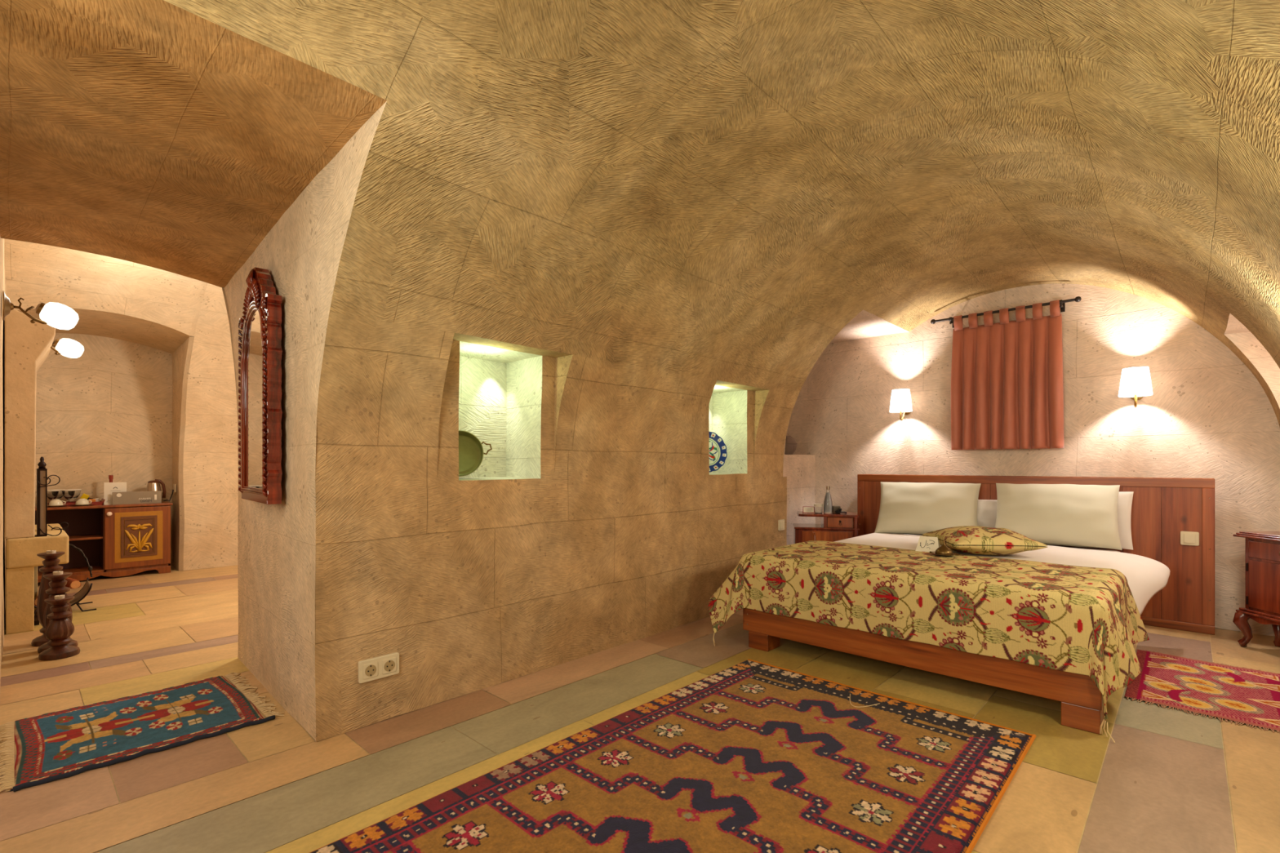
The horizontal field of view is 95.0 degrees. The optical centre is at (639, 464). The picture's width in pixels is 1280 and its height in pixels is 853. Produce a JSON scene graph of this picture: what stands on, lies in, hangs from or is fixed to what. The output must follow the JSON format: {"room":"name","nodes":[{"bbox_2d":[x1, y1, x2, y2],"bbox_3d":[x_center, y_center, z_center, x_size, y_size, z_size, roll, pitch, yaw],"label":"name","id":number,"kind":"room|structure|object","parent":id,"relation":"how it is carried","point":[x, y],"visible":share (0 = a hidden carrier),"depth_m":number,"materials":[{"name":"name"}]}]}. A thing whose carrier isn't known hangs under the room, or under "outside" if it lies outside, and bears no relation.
{"room":"hotel bedroom","nodes":[
{"label":"hotel bedroom","id":0,"kind":"room"},
{"bbox_2d":[0,220,5,673],"bbox_3d":[-3.988,-0.305,3.676,3.657,2.616,0.011,0,0,43],"label":"wall","id":1,"kind":"structure","parent":0,"point":[2,540],"depth_m":3.13,"materials":[{"name":"stone"}]},
{"bbox_2d":[2,289,79,329],"bbox_3d":[-2.955,-0.753,2.893,0.143,0.149,0.274,0,0,37],"label":"wall sconce","id":2,"kind":"object","parent":1,"relation":"attached to","point":[56,315],"visible":1,"depth_m":2.90,"materials":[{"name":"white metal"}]},
{"bbox_2d":[17,308,238,570],"bbox_3d":[-3.939,-0.106,5.712,0.951,2.216,3.043,0,0,43],"label":"wall","id":3,"kind":"structure","parent":0,"point":[114,408],"depth_m":5.46,"materials":[{"name":"stone"}]},
{"bbox_2d":[173,484,176,492],"bbox_3d":[-4.431,0.230,5.583,0.080,0.080,0.013,0,0,43],"label":"wall socket","id":4,"kind":"object","parent":3,"relation":"attached to","point":[174,485],"visible":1,"depth_m":5.56,"materials":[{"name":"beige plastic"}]},
{"bbox_2d":[0,0,386,287],"bbox_3d":[-1.920,-1.021,2.104,2.281,0.074,1.157,0,0,43],"label":"ceiling","id":5,"kind":"structure","parent":0,"point":[161,134],"depth_m":1.84,"materials":[{"name":"stone"}]},
{"bbox_2d":[4,238,542,467],"bbox_3d":[-2.812,-0.793,4.658,3.331,1.654,3.049,0,0,43],"label":"wall","id":6,"kind":"structure","parent":0,"point":[36,273],"depth_m":4.82,"materials":[{"name":"stone"}]},
{"bbox_2d":[223,101,386,741],"bbox_3d":[-1.531,-0.026,2.478,2.223,2.061,0.016,0,0,45],"label":"wall","id":7,"kind":"structure","parent":0,"point":[300,253],"depth_m":2.28,"materials":[{"name":"stone"}]},
{"bbox_2d":[238,266,282,504],"bbox_3d":[-1.651,-0.342,2.528,0.072,1.003,0.580,0,0,-43],"label":"wall mirror","id":8,"kind":"object","parent":7,"relation":"attached to","point":[260,411],"visible":1,"depth_m":2.42,"materials":[{"name":"brown wood"}]},
{"bbox_2d":[245,310,262,488],"bbox_3d":[-1.654,-0.281,2.525,0.006,0.772,0.443,0,0,-43],"label":"mirror glass","id":9,"kind":"object","parent":8,"relation":"attached to","point":[253,317],"depth_m":2.53,"materials":[{"name":"white"}]},
{"bbox_2d":[315,311,798,742],"bbox_3d":[-1.240,0.238,1.929,0.141,1.531,7.123,0,0,43],"label":"wall","id":10,"kind":"structure","parent":0,"point":[474,585],"depth_m":2.67,"materials":[{"name":"stone"}]},
{"bbox_2d":[357,652,399,683],"bbox_3d":[-1.007,0.786,2.265,0.021,0.084,0.155,0,0,43],"label":"wall socket","id":11,"kind":"object","parent":10,"relation":"attached to","point":[385,665],"visible":1,"depth_m":2.26,"materials":[{"name":"beige plastic"}]},
{"bbox_2d":[777,519,784,530],"bbox_3d":[1.087,0.468,4.502,0.020,0.082,0.082,0,0,43],"label":"light switch","id":12,"kind":"object","parent":10,"relation":"attached to","point":[780,522],"visible":1,"depth_m":4.48,"materials":[{"name":"beige plastic"}]},
{"bbox_2d":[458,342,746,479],"bbox_3d":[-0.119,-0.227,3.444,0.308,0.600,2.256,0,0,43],"label":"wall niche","id":13,"kind":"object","parent":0,"point":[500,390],"visible":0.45,"depth_m":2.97,"materials":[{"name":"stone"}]},
{"bbox_2d":[458,430,492,476],"bbox_3d":[-0.850,-0.050,2.766,0.296,0.217,0.088,0,0,-12],"label":"copper pan","id":14,"kind":"object","parent":13,"relation":"in","point":[471,449],"visible":0.58,"depth_m":2.80,"materials":[{"name":"metal"}]},
{"bbox_2d":[708,431,727,472],"bbox_3d":[0.470,-0.089,4.100,0.296,0.294,0.073,0,0,-14],"label":"ceramic plate","id":15,"kind":"object","parent":13,"relation":"in","point":[717,448],"visible":0.38,"depth_m":4.13,"materials":[{"name":"ceramic"}]},
{"bbox_2d":[437,333,768,478],"bbox_3d":[0.033,-0.231,3.288,0.140,0.590,2.433,0,0,43],"label":"wall niche","id":16,"kind":"object","parent":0,"point":[555,367],"visible":0.77,"depth_m":2.85,"materials":[{"name":"stone"}]},
{"bbox_2d":[0,564,1279,852],"bbox_3d":[-1.583,1.001,2.919,8.500,0.003,8.100,0,0,43],"label":"floor","id":17,"kind":"structure","parent":0,"point":[1170,780],"depth_m":2.06,"materials":[{"name":"stone"}]},
{"bbox_2d":[4,309,68,634],"bbox_3d":[-4.010,0.036,3.889,1.070,1.928,0.270,0,0,43],"label":"fireplace","id":18,"kind":"object","parent":17,"relation":"on","point":[28,345],"visible":0.87,"depth_m":3.48,"materials":[{"name":"stone"}]},
{"bbox_2d":[4,309,55,538],"bbox_3d":[-4.026,-0.244,3.865,1.040,1.368,0.213,0,0,43],"label":"hood","id":19,"kind":"object","parent":18,"relation":"attached to","point":[28,344],"depth_m":3.48,"materials":[{"name":"stone"}]},
{"bbox_2d":[36,456,68,537],"bbox_3d":[-3.645,0.197,3.640,0.151,0.487,0.136,0,0,43],"label":"lantern","id":20,"kind":"object","parent":18,"relation":"on","point":[42,472],"visible":1,"depth_m":3.57,"materials":[{"name":"black metal"}]},
{"bbox_2d":[50,337,84,358],"bbox_3d":[-3.911,-0.798,3.950,0.143,0.149,0.248,0,0,36],"label":"wall sconce","id":21,"kind":"object","parent":18,"relation":"attached to","point":[68,348],"visible":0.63,"depth_m":3.96,"materials":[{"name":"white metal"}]},
{"bbox_2d":[31,551,70,646],"bbox_3d":[-3.304,0.749,3.290,0.156,0.502,0.156,0,0,43],"label":"candlestick","id":22,"kind":"object","parent":17,"relation":"on","point":[51,562],"visible":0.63,"depth_m":3.25,"materials":[{"name":"brown wood"}]},
{"bbox_2d":[46,550,56,554],"bbox_3d":[-3.304,0.492,3.290,0.039,0.020,0.039,0,0,43],"label":"tealight candle","id":23,"kind":"object","parent":22,"relation":"on","point":[48,552],"visible":1,"depth_m":3.28,"materials":[{"name":"white wax"}]},
{"bbox_2d":[37,572,78,653],"bbox_3d":[-3.144,0.796,3.168,0.156,0.407,0.156,0,0,43],"label":"candlestick","id":24,"kind":"object","parent":17,"relation":"on","point":[58,583],"visible":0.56,"depth_m":3.14,"materials":[{"name":"brown wood"}]},
{"bbox_2d":[53,570,62,575],"bbox_3d":[-3.144,0.587,3.168,0.039,0.020,0.039,0,0,43],"label":"tealight candle","id":25,"kind":"object","parent":24,"relation":"on","point":[60,572],"visible":1,"depth_m":3.16,"materials":[{"name":"white wax"}]},
{"bbox_2d":[38,595,79,660],"bbox_3d":[-3.027,0.849,3.059,0.156,0.302,0.156,0,0,43],"label":"candlestick","id":26,"kind":"object","parent":17,"relation":"on","point":[59,629],"visible":0.99,"depth_m":3.03,"materials":[{"name":"brown wood"}]},
{"bbox_2d":[54,595,64,599],"bbox_3d":[-3.027,0.692,3.059,0.039,0.020,0.039,0,0,43],"label":"tealight candle","id":27,"kind":"object","parent":26,"relation":"on","point":[57,597],"visible":1,"depth_m":3.05,"materials":[{"name":"white wax"}]},
{"bbox_2d":[34,543,96,614],"bbox_3d":[-3.960,0.766,3.992,0.302,0.471,0.362,0,0,43],"label":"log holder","id":28,"kind":"object","parent":17,"relation":"on","point":[79,596],"visible":0.52,"depth_m":4.02,"materials":[{"name":"brown metal"}]},
{"bbox_2d":[34,596,37,606],"bbox_3d":[-4.009,0.897,3.941,0.073,0.072,0.264,0,0,-41],"label":"log","id":29,"kind":"object","parent":28,"relation":"on","point":[36,599],"visible":0.14,"depth_m":3.83,"materials":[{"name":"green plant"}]},
{"bbox_2d":[64,577,80,588],"bbox_3d":[-3.929,0.813,4.026,0.264,0.060,0.061,0,0,29],"label":"log","id":30,"kind":"object","parent":28,"relation":"in","point":[71,583],"visible":0.53,"depth_m":3.96,"materials":[{"name":"brown wood"}]},
{"bbox_2d":[35,501,173,582],"bbox_3d":[-4.779,0.679,5.133,0.367,0.642,1.044,0,0,43],"label":"base cabinet","id":31,"kind":"object","parent":17,"relation":"on","point":[117,540],"visible":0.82,"depth_m":5.19,"materials":[{"name":"brown wood"}]},
{"bbox_2d":[47,504,67,506],"bbox_3d":[-4.893,0.351,4.914,0.144,0.014,0.144,0,0,43],"label":"saucer","id":32,"kind":"object","parent":31,"relation":"on","point":[66,504],"visible":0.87,"depth_m":4.87,"materials":[{"name":"beige ceramic"}]},
{"bbox_2d":[48,499,66,505],"bbox_3d":[-4.892,0.323,4.915,0.088,0.054,0.090,0,0,20],"label":"teacup","id":33,"kind":"object","parent":32,"relation":"on","point":[54,502],"visible":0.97,"depth_m":4.89,"materials":[{"name":"beige ceramic"}]},
{"bbox_2d":[47,498,105,506],"bbox_3d":[-4.889,0.334,5.090,0.215,0.048,0.351,0,0,43],"label":"serving tray","id":34,"kind":"object","parent":31,"relation":"on","point":[101,502],"visible":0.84,"depth_m":5.10,"materials":[{"name":"red wood"}]},
{"bbox_2d":[47,489,59,500],"bbox_3d":[-5.001,0.285,4.988,0.094,0.134,0.094,0,0,43],"label":"stemmed glass","id":35,"kind":"object","parent":34,"relation":"on","point":[51,494],"visible":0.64,"depth_m":4.97,"materials":[{"name":"white"}]},
{"bbox_2d":[54,488,64,499],"bbox_3d":[-5.032,0.285,5.072,0.094,0.134,0.094,0,0,43],"label":"stemmed glass","id":36,"kind":"object","parent":34,"relation":"on","point":[60,495],"visible":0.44,"depth_m":5.06,"materials":[{"name":"white"}]},
{"bbox_2d":[61,488,75,502],"bbox_3d":[-4.918,0.285,5.048,0.094,0.134,0.094,0,0,43],"label":"stemmed glass","id":37,"kind":"object","parent":34,"relation":"on","point":[67,494],"visible":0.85,"depth_m":5.03,"materials":[{"name":"white"}]},
{"bbox_2d":[67,488,81,502],"bbox_3d":[-4.957,0.285,5.138,0.094,0.134,0.094,0,0,43],"label":"stemmed glass","id":38,"kind":"object","parent":34,"relation":"on","point":[77,491],"visible":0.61,"depth_m":5.13,"materials":[{"name":"clear glass"}]},
{"bbox_2d":[80,493,89,499],"bbox_3d":[-4.822,0.297,5.084,0.076,0.086,0.030,0,0,-14],"label":"sachet","id":39,"kind":"object","parent":34,"relation":"on","point":[84,495],"visible":0.56,"depth_m":5.08,"materials":[{"name":"yellow paper"}]},
{"bbox_2d":[71,503,93,506],"bbox_3d":[-4.783,0.351,5.031,0.144,0.014,0.144,0,0,43],"label":"saucer","id":40,"kind":"object","parent":31,"relation":"on","point":[91,504],"visible":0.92,"depth_m":4.99,"materials":[{"name":"beige ceramic"}]},
{"bbox_2d":[75,498,91,504],"bbox_3d":[-4.783,0.323,5.032,0.088,0.054,0.090,0,0,20],"label":"teacup","id":41,"kind":"object","parent":40,"relation":"on","point":[81,501],"visible":0.98,"depth_m":5.01,"materials":[{"name":"beige ceramic"}]},
{"bbox_2d":[68,533,102,541],"bbox_3d":[-4.945,0.639,4.992,0.293,0.018,0.537,0,0,43],"label":"shelf","id":42,"kind":"object","parent":31,"relation":"attached to","point":[72,537],"depth_m":5.08,"materials":[{"name":"brown wood"}]},
{"bbox_2d":[108,475,113,482],"bbox_3d":[-4.760,0.229,5.276,0.036,0.259,0.036,0,0,43],"label":"bottle","id":43,"kind":"object","parent":31,"relation":"on","point":[110,477],"visible":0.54,"depth_m":5.27,"materials":[{"name":"brown"}]},
{"bbox_2d":[103,482,126,504],"bbox_3d":[-4.662,0.261,5.212,0.040,0.195,0.150,0,0,43],"label":"card","id":44,"kind":"object","parent":31,"relation":"on","point":[108,487],"visible":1,"depth_m":5.19,"materials":[{"name":"beige paper"}]},
{"bbox_2d":[111,490,161,504],"bbox_3d":[-4.550,0.303,5.304,0.047,0.110,0.340,0,0,41],"label":"holder","id":45,"kind":"object","parent":31,"relation":"on","point":[128,497],"visible":1,"depth_m":5.29,"materials":[{"name":"beige plastic"}]},
{"bbox_2d":[124,523,154,552],"bbox_3d":[-4.464,0.658,5.230,0.036,0.252,0.203,0,0,43],"label":"flower","id":46,"kind":"object","parent":31,"relation":"on","point":[138,537],"depth_m":5.22,"materials":[{"name":"gold metal"}]},
{"bbox_2d":[145,479,165,502],"bbox_3d":[-4.541,0.250,5.481,0.133,0.217,0.133,0,0,-8],"label":"kettle","id":47,"kind":"object","parent":31,"relation":"on","point":[154,485],"visible":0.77,"depth_m":5.46,"materials":[{"name":"silver metal"}]},
{"bbox_2d":[163,489,173,501],"bbox_3d":[-4.447,0.298,5.531,0.057,0.110,0.088,0,0,-15],"label":"power cord","id":48,"kind":"object","parent":31,"relation":"on","point":[172,490],"visible":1,"depth_m":5.53,"materials":[{"name":"black plastic"}]},
{"bbox_2d":[0,672,284,791],"bbox_3d":[-1.934,0.993,2.276,0.723,0.020,0.808,0,0,43],"label":"rug","id":49,"kind":"object","parent":17,"relation":"on","point":[67,743],"visible":1,"depth_m":2.21,"materials":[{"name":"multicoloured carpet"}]},
{"bbox_2d":[309,658,1035,852],"bbox_3d":[0.160,0.993,1.681,1.252,0.014,2.473,0,0,43],"label":"rug","id":50,"kind":"object","parent":17,"relation":"on","point":[749,756],"visible":1,"depth_m":1.83,"materials":[{"name":"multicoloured fabric"}]},
{"bbox_2d":[792,511,859,543],"bbox_3d":[1.495,0.698,4.734,0.495,0.604,0.328,0,0,13],"label":"nightstand","id":51,"kind":"object","parent":17,"relation":"on","point":[833,527],"visible":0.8,"depth_m":4.60,"materials":[{"name":"brown wood"}]},
{"bbox_2d":[802,506,814,513],"bbox_3d":[1.370,0.371,4.765,0.090,0.051,0.040,0,0,12],"label":"sign","id":52,"kind":"object","parent":51,"relation":"on","point":[805,509],"visible":1,"depth_m":4.75,"materials":[{"name":"beige"}]},
{"bbox_2d":[813,503,822,513],"bbox_3d":[1.445,0.358,4.749,0.073,0.075,0.073,0,0,43],"label":"drinking glass","id":53,"kind":"object","parent":51,"relation":"on","point":[818,507],"visible":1,"depth_m":4.72,"materials":[{"name":"white"}]},
{"bbox_2d":[823,485,832,513],"bbox_3d":[1.511,0.286,4.713,0.070,0.219,0.070,0,0,43],"label":"water bottle","id":54,"kind":"object","parent":51,"relation":"on","point":[828,504],"visible":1,"depth_m":4.69,"materials":[{"name":"clear glass"}]},
{"bbox_2d":[832,506,847,513],"bbox_3d":[1.606,0.367,4.714,0.109,0.058,0.098,0,0,1],"label":"box","id":55,"kind":"object","parent":51,"relation":"on","point":[836,509],"visible":0.93,"depth_m":4.71,"materials":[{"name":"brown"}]},
{"bbox_2d":[742,533,1119,734],"bbox_3d":[1.833,0.772,3.440,1.556,0.455,2.052,0,0,43],"label":"bed","id":56,"kind":"object","parent":17,"relation":"on","point":[1082,704],"visible":0.36,"depth_m":2.52,"materials":[{"name":"brown wood"}]},
{"bbox_2d":[874,481,981,535],"bbox_3d":[2.105,0.328,4.306,0.680,0.381,0.292,0,0,33],"label":"pillow","id":57,"kind":"object","parent":56,"relation":"on","point":[905,508],"visible":0.91,"depth_m":4.24,"materials":[{"name":"fabric"}]},
{"bbox_2d":[707,540,1149,742],"bbox_3d":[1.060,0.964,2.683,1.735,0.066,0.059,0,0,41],"label":"bedspread","id":58,"kind":"object","parent":56,"relation":"on","point":[1085,620],"visible":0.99,"depth_m":2.58,"materials":[{"name":"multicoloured fabric"}]},
{"bbox_2d":[915,536,940,551],"bbox_3d":[1.634,0.452,3.319,0.124,0.083,0.092,0,0,35],"label":"tent card","id":59,"kind":"object","parent":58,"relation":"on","point":[926,544],"visible":0.99,"depth_m":3.30,"materials":[{"name":"beige paper"}]},
{"bbox_2d":[929,540,959,555],"bbox_3d":[1.626,0.448,3.135,0.119,0.082,0.119,0,0,-2],"label":"brass bell","id":60,"kind":"object","parent":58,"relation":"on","point":[943,550],"visible":1,"depth_m":3.11,"materials":[{"name":"brown metal"}]},
{"bbox_2d":[977,499,997,528],"bbox_3d":[2.347,0.391,4.293,0.620,0.279,0.096,0,0,43],"label":"pillow","id":61,"kind":"object","parent":56,"relation":"on","point":[986,508],"visible":0.1,"depth_m":4.16,"materials":[{"name":"fabric"}]},
{"bbox_2d":[833,533,1169,615],"bbox_3d":[1.812,0.665,3.282,1.688,0.324,1.672,0,0,43],"label":"duvet","id":62,"kind":"object","parent":56,"relation":"on","point":[1145,576],"visible":0.23,"depth_m":3.21,"materials":[{"name":"fabric"}]},
{"bbox_2d":[921,525,1047,555],"bbox_3d":[1.938,0.435,3.341,0.470,0.160,0.470,0,0,6],"label":"cushion","id":63,"kind":"object","parent":62,"relation":"on","point":[973,540],"visible":0.93,"depth_m":3.17,"materials":[{"name":"fabric"}]},
{"bbox_2d":[995,483,1121,550],"bbox_3d":[2.684,0.323,3.800,0.670,0.387,0.285,0,0,37],"label":"pillow","id":64,"kind":"object","parent":56,"relation":"on","point":[1055,514],"visible":0.9,"depth_m":3.71,"materials":[{"name":"fabric"}]},
{"bbox_2d":[1117,491,1133,550],"bbox_3d":[2.833,0.351,3.847,0.620,0.359,0.100,0,0,43],"label":"pillow","id":65,"kind":"object","parent":56,"relation":"on","point":[1125,498],"visible":0.15,"depth_m":3.65,"materials":[{"name":"fabric"}]},
{"bbox_2d":[857,474,1214,635],"bbox_3d":[2.640,0.543,4.214,2.127,0.914,0.169,0,0,43],"label":"headboard","id":66,"kind":"object","parent":17,"relation":"on","point":[1162,508],"visible":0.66,"depth_m":3.58,"materials":[{"name":"brown wood"}]},
{"bbox_2d":[1180,531,1199,546],"bbox_3d":[3.278,0.444,3.497,0.082,0.082,0.020,0,0,43],"label":"light switch","id":67,"kind":"object","parent":66,"relation":"attached to","point":[1187,538],"visible":1,"depth_m":3.49,"materials":[{"name":"beige plastic"}]},
{"bbox_2d":[1124,648,1279,732],"bbox_3d":[2.576,0.996,2.617,0.597,0.006,0.946,0,0,43],"label":"rug","id":68,"kind":"object","parent":17,"relation":"on","point":[1251,696],"visible":0.98,"depth_m":2.59,"materials":[{"name":"fabric"}]},
{"bbox_2d":[1232,531,1279,647],"bbox_3d":[3.402,0.686,3.006,0.268,0.633,0.490,0,0,0],"label":"nightstand","id":69,"kind":"object","parent":17,"relation":"on","point":[1262,548],"visible":1,"depth_m":3.13,"materials":[{"name":"brown wood"}]},
{"bbox_2d":[167,0,1279,430],"bbox_3d":[0.046,-0.615,1.328,2.574,1.357,8.006,0,0,43],"label":"ceiling","id":70,"kind":"structure","parent":0,"point":[713,189],"depth_m":2.09,"materials":[{"name":"stone"}]},
{"bbox_2d":[782,309,908,545],"bbox_3d":[1.411,-0.042,4.885,1.293,2.084,0.947,0,0,43],"label":"wall","id":71,"kind":"structure","parent":0,"point":[799,469],"depth_m":5.03,"materials":[{"name":"stone"}]},
{"bbox_2d":[784,435,797,454],"bbox_3d":[1.306,-0.170,5.296,0.224,0.180,0.224,0,0,-4],"label":"clay pot","id":72,"kind":"object","parent":71,"relation":"on","point":[790,446],"visible":0.34,"depth_m":5.21,"materials":[{"name":"brown ceramic"}]},
{"bbox_2d":[786,284,1279,636],"bbox_3d":[2.723,-0.179,4.300,4.007,2.366,0.010,0,0,43],"label":"wall","id":73,"kind":"structure","parent":0,"point":[1206,415],"depth_m":3.96,"materials":[{"name":"stone"}]},
{"bbox_2d":[889,388,912,421],"bbox_3d":[2.107,-0.471,4.718,0.172,0.250,0.222,0,0,43],"label":"wall lamp","id":74,"kind":"object","parent":73,"relation":"attached to","point":[900,401],"visible":1,"depth_m":4.64,"materials":[{"name":"white fabric"}]},
{"bbox_2d":[930,296,1081,328],"bbox_3d":[2.644,-1.095,4.289,0.946,0.069,0.114,0,0,43],"label":"curtain rod","id":75,"kind":"object","parent":73,"relation":"attached to","point":[1077,299],"visible":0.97,"depth_m":4.15,"materials":[{"name":"grey metal"}]},
{"bbox_2d":[950,299,1064,449],"bbox_3d":[2.643,-0.617,4.254,0.702,1.018,0.071,0,0,43],"label":"curtain","id":76,"kind":"object","parent":75,"relation":"hanging from","point":[1006,390],"visible":1,"depth_m":4.22,"materials":[{"name":"fabric"}]},
{"bbox_2d":[1118,366,1153,407],"bbox_3d":[3.157,-0.484,3.736,0.172,0.250,0.222,0,0,43],"label":"wall lamp","id":77,"kind":"object","parent":73,"relation":"attached to","point":[1135,381],"visible":1,"depth_m":3.67,"materials":[{"name":"white fabric"}]},
{"bbox_2d":[1223,313,1279,411],"bbox_3d":[3.437,0.130,2.796,0.911,1.746,0.669,0,0,43],"label":"wall","id":78,"kind":"structure","parent":0,"point":[1236,331],"depth_m":3.24,"materials":[{"name":"stone"}]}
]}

